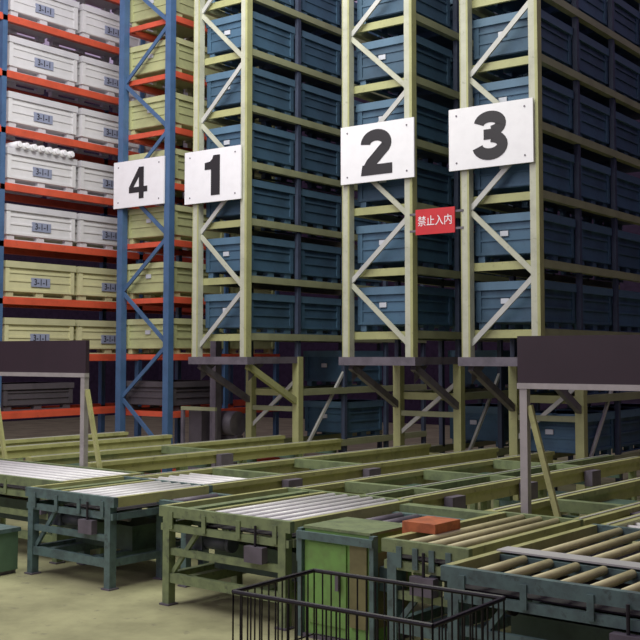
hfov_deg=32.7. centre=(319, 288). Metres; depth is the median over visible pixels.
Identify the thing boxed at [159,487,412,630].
conveyor
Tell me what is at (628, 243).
storage bin
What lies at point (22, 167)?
storage bin
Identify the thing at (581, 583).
conveyor
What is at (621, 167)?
storage bin
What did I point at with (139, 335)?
storage bin
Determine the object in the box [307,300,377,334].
storage bin
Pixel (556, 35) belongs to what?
storage bin
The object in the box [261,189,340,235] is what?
storage bin
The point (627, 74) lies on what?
storage bin
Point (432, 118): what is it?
storage bin
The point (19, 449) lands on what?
conveyor
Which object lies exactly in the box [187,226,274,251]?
storage bin
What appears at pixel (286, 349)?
wall
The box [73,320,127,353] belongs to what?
storage bin
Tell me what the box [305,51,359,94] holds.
storage bin
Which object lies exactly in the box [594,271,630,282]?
storage bin
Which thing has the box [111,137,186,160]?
storage bin
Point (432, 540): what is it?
conveyor
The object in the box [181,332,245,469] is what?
machine
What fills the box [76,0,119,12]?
storage bin
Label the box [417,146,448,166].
storage bin
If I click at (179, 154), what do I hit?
storage bin
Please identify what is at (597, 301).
storage bin
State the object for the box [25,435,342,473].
conveyor
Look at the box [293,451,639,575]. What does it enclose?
conveyor
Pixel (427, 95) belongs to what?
storage bin
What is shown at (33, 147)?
rod
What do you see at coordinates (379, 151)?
number sign
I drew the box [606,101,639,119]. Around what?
storage bin
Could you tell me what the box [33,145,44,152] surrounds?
rod
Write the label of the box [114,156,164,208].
number sign
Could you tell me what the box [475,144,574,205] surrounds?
storage bin
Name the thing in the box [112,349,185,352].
storage bin
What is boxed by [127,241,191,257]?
storage bin
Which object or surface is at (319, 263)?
storage bin
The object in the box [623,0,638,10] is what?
storage bin
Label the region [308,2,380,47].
storage bin
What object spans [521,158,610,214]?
storage bin
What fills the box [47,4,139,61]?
storage bin
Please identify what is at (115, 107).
storage bin
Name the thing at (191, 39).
storage bin
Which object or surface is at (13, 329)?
storage bin
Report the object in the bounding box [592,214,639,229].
storage bin
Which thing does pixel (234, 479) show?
conveyor
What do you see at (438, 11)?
storage bin
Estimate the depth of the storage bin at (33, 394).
19.54 m
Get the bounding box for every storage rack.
[0,0,245,460]
[115,0,279,473]
[188,0,426,471]
[339,0,572,460]
[458,0,639,500]
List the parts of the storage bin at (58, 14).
label plate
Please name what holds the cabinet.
on the floor
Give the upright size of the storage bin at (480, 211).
0.652 m
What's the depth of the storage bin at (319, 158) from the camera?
19.32 m
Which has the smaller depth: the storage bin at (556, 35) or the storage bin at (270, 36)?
the storage bin at (556, 35)
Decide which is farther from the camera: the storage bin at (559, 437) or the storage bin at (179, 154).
the storage bin at (179, 154)
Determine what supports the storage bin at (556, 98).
on the storage rack at (578, 400)
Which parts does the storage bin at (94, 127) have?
label plate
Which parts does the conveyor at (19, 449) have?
rail, chain, chain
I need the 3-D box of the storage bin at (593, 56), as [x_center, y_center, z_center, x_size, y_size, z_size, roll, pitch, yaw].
[3.698,-3.369,16.598,1.010,0.652,1.160,-3,-4,37]
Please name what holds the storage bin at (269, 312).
on the storage rack at (294, 392)
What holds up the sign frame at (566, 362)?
on the floor
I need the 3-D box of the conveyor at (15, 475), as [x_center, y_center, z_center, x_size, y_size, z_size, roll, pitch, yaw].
[-3.452,2.555,12.800,2.770,0.862,1.240,-3,-5,39]
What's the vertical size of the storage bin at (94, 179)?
0.632 m
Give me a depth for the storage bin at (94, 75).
21.11 m
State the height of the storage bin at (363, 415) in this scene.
0.652 m
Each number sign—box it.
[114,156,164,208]
[185,145,241,204]
[341,117,414,184]
[449,97,533,171]
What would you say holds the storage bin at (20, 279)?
on the storage rack at (14, 247)
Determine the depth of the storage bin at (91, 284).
20.74 m
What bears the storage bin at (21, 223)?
on the storage rack at (14, 247)
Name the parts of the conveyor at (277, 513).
foot plate, leg, rail, motor, rail, rail, rail, leg, rail, foot plate, leg, rail, rail, rail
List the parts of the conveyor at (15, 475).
leg, rail, rail, foot plate, leg, rail, leg, rail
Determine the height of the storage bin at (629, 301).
0.652 m
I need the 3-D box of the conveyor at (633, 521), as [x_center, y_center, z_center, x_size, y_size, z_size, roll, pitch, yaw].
[4.629,2.411,10.427,1.500,0.860,5.830,-3,-5,39]
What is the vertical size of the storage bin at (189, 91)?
0.622 m
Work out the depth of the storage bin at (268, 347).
20.94 m
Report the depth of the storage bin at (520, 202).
18.62 m
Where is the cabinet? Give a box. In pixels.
[296,517,411,639]
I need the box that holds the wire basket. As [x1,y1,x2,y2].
[231,568,505,639]
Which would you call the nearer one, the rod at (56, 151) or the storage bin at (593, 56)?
the storage bin at (593, 56)
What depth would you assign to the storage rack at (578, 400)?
15.23 m
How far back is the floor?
9.87 m
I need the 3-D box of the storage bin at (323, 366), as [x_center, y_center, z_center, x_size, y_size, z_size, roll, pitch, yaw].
[0.443,1.498,20.419,1.010,0.652,1.160,-3,-4,37]
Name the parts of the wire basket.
wire panel, wire panel, wire panel, wire panel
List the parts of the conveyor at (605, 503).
rail, chain, rail, chain, deck plate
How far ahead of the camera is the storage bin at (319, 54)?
19.42 m
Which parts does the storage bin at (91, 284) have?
label plate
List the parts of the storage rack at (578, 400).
post, gusset plate, foot post, post, foot post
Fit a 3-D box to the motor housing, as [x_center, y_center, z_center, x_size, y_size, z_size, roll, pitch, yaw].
[-3.501,2.650,11.053,0.770,0.460,0.540,-3,-4,37]
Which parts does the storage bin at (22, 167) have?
label plate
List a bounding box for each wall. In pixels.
[1,44,158,421]
[159,34,639,424]
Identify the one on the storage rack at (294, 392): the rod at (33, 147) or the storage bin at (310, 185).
the storage bin at (310, 185)
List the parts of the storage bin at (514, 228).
label plate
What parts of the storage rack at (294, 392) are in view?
post, gusset plate, post, foot post, gusset plate, foot post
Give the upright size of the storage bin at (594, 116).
0.652 m
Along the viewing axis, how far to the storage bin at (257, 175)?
21.13 m
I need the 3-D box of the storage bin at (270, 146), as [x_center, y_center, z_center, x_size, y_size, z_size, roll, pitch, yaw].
[-1.178,-2.328,18.465,1.010,0.652,1.160,-3,-4,37]
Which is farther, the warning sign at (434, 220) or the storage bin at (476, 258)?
the storage bin at (476, 258)
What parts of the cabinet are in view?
arm, frame post, door, handle, plate, panel, frame post, arm, panel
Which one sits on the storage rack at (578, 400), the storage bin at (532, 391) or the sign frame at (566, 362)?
the storage bin at (532, 391)
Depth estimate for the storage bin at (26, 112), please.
19.84 m
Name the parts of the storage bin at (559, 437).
label plate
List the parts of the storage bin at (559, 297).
label plate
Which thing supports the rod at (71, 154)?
on the storage bin at (22, 167)
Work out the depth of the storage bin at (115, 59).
22.58 m
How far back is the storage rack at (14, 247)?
20.48 m
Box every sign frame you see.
[0,340,101,467]
[517,335,639,516]
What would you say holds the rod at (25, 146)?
on the storage bin at (22, 167)
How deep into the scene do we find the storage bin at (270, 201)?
18.12 m
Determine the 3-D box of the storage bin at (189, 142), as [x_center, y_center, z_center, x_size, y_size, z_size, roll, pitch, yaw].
[-1.752,-3.031,21.394,1.229,0.622,1.360,-3,-4,37]
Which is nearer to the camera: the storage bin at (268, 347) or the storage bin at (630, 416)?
the storage bin at (630, 416)
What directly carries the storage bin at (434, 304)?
in the storage rack at (455, 395)
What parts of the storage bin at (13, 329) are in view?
label plate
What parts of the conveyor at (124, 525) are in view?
foot plate, leg, rail, rail, rail, motor, rail, leg, rail, foot plate, leg, rail, leg, rail, rail, leg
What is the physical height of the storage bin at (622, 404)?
0.652 m
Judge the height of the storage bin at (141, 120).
0.622 m
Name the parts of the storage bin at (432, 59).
label plate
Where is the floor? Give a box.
[0,415,639,639]
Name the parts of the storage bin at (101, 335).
label plate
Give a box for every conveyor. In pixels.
[0,431,171,459]
[0,458,143,564]
[24,476,212,590]
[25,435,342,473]
[131,443,497,532]
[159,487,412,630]
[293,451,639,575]
[381,503,583,639]
[440,524,639,639]
[484,477,639,542]
[603,513,639,544]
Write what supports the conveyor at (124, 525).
on the floor
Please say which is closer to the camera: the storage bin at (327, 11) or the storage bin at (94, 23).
the storage bin at (327, 11)
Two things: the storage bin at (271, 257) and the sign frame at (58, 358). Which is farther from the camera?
the storage bin at (271, 257)
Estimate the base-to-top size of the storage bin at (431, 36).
0.652 m
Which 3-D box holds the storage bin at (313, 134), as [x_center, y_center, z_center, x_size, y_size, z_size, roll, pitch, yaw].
[0.443,-3.118,20.701,1.010,0.652,1.160,-3,-4,37]
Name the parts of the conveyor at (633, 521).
chain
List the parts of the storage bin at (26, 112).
label plate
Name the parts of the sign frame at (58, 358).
panel, post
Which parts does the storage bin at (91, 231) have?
label plate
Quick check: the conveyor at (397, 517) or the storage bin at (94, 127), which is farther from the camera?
the storage bin at (94, 127)
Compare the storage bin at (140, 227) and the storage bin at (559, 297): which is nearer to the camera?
the storage bin at (559, 297)
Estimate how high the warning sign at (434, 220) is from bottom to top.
0.360 m
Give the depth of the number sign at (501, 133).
14.78 m
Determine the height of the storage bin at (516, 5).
0.652 m
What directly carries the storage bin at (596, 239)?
on the storage rack at (578, 400)
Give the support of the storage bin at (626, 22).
on the storage rack at (578, 400)
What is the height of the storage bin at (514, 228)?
0.652 m
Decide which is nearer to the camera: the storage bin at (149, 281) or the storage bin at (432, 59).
the storage bin at (432, 59)
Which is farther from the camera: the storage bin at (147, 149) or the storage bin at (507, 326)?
the storage bin at (147, 149)
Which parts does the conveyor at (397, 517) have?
rail, leg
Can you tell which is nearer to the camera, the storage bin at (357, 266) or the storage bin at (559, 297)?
the storage bin at (559, 297)
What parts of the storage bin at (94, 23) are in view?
label plate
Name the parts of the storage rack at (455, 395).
post, gusset plate, foot post, post, gusset plate, foot post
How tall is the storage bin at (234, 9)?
0.652 m
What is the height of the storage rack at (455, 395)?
9.900 m
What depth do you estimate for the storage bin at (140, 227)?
19.59 m
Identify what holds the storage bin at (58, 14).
on the storage rack at (14, 247)
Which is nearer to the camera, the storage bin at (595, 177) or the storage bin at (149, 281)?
the storage bin at (595, 177)
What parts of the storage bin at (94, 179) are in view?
label plate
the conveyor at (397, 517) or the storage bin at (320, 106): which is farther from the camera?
the storage bin at (320, 106)
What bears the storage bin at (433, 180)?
in the storage rack at (455, 395)
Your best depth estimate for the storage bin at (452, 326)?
17.13 m
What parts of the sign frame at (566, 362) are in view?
post, panel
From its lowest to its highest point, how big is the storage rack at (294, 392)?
9.900 m
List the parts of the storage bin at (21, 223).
label plate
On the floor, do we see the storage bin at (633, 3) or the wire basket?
the wire basket
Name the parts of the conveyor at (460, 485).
deck plate, chain, rail, leg, chain, rail, leg, chain, rail, leg, leg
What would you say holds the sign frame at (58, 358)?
on the floor
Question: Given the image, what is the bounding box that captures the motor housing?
[0,524,20,575]
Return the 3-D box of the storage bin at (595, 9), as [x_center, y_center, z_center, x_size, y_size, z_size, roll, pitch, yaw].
[3.698,-4.292,16.654,1.010,0.652,1.160,-3,-4,37]
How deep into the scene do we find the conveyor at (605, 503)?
10.09 m
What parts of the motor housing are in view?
lid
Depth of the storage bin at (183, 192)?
22.71 m
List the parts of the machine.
guard post, guard rail, guard post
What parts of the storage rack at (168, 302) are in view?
post, post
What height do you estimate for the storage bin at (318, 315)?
0.652 m
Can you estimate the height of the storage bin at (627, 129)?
0.652 m
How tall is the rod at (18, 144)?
0.124 m
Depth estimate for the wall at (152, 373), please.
38.62 m
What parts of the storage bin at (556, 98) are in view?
label plate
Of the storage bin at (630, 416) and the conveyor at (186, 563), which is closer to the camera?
the conveyor at (186, 563)
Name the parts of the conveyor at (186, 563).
rail, leg, rail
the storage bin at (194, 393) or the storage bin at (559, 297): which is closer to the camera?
the storage bin at (559, 297)
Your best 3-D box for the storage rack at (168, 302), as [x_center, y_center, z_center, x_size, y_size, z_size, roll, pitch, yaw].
[-2.229,-1.492,20.656,1.309,9.900,3.100,-3,-4,37]
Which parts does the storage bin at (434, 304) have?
label plate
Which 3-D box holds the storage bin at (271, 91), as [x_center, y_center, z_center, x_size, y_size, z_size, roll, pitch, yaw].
[-1.178,-3.251,18.522,1.010,0.652,1.160,-3,-4,37]
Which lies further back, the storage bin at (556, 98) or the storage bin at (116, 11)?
the storage bin at (116, 11)
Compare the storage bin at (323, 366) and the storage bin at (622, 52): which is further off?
the storage bin at (323, 366)
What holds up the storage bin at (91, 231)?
on the storage rack at (14, 247)
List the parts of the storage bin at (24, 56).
label plate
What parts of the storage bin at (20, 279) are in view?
label plate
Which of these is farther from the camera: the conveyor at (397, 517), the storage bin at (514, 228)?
the storage bin at (514, 228)
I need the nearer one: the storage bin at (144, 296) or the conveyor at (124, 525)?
the conveyor at (124, 525)
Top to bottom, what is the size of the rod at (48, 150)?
0.124 m
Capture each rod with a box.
[6,141,21,147]
[17,142,29,149]
[27,144,37,150]
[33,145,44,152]
[42,147,52,153]
[49,148,59,154]
[55,150,67,156]
[64,151,74,157]
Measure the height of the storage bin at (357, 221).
0.652 m
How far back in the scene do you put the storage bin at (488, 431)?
18.03 m
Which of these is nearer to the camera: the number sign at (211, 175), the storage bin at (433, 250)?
the storage bin at (433, 250)
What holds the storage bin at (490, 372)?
in the storage rack at (455, 395)
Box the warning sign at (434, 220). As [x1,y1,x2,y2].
[410,206,463,234]
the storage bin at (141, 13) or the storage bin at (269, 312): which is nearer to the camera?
the storage bin at (269, 312)
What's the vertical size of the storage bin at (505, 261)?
0.652 m
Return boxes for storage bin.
[1,382,73,410]
[2,317,74,340]
[3,260,75,299]
[4,203,76,245]
[5,147,76,197]
[6,91,77,145]
[7,35,78,94]
[8,0,78,43]
[45,266,128,301]
[46,56,139,109]
[46,108,138,158]
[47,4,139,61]
[47,160,113,206]
[55,213,136,252]
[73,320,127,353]
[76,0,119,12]
[110,83,187,112]
[111,29,185,65]
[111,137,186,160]
[111,192,192,209]
[112,7,119,15]
[112,295,162,300]
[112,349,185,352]
[126,318,223,353]
[126,380,222,410]
[127,205,223,248]
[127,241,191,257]
[127,261,223,298]
[128,148,189,197]
[129,37,224,93]
[129,93,224,145]
[130,0,224,38]
[185,64,258,100]
[185,117,274,149]
[186,12,239,46]
[186,329,274,353]
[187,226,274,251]
[187,276,274,297]
[204,236,294,278]
[204,293,294,333]
[205,123,294,175]
[206,11,294,67]
[206,67,294,122]
[206,179,294,228]
[212,0,293,14]
[254,171,274,181]
[258,136,340,185]
[259,30,340,82]
[259,83,340,135]
[260,296,340,334]
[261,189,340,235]
[262,0,340,31]
[274,242,340,282]
[303,351,382,386]
[303,399,382,437]
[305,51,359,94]
[305,100,363,145]
[305,152,340,194]
[307,199,380,241]
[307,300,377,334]
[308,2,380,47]
[323,250,381,286]
[356,35,451,98]
[356,97,451,149]
[356,223,452,269]
[356,286,453,331]
[357,0,449,37]
[358,160,452,215]
[416,0,482,53]
[416,55,492,108]
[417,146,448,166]
[417,232,493,278]
[419,290,493,331]
[448,350,509,389]
[448,403,532,446]
[449,172,492,215]
[451,261,526,282]
[452,325,522,331]
[472,9,572,79]
[472,76,573,131]
[474,201,528,229]
[474,212,575,262]
[474,280,576,329]
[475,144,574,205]
[486,0,570,14]
[517,32,608,89]
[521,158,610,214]
[523,221,611,273]
[523,285,612,330]
[530,389,608,394]
[531,409,614,456]
[541,0,606,29]
[542,94,609,149]
[558,171,639,222]
[558,406,639,452]
[561,230,639,277]
[562,111,639,161]
[572,53,639,105]
[572,290,639,332]
[579,0,639,48]
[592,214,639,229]
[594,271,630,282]
[594,403,639,407]
[595,157,639,172]
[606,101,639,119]
[615,19,639,66]
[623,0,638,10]
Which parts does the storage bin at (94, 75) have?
label plate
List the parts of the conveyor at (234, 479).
chain, rail, chain, rail, leg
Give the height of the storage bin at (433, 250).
0.652 m
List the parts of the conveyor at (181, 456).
rail, chain, chain, rail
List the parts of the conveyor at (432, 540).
leg, rail, rail, rail, leg, rail, rail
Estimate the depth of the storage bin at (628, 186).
17.36 m
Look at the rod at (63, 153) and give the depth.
20.07 m
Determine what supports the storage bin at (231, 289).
on the storage rack at (168, 302)
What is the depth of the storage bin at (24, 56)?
19.93 m
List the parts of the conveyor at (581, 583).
leg, rail, rail, rail, rail, rail, rail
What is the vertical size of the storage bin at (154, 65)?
0.622 m

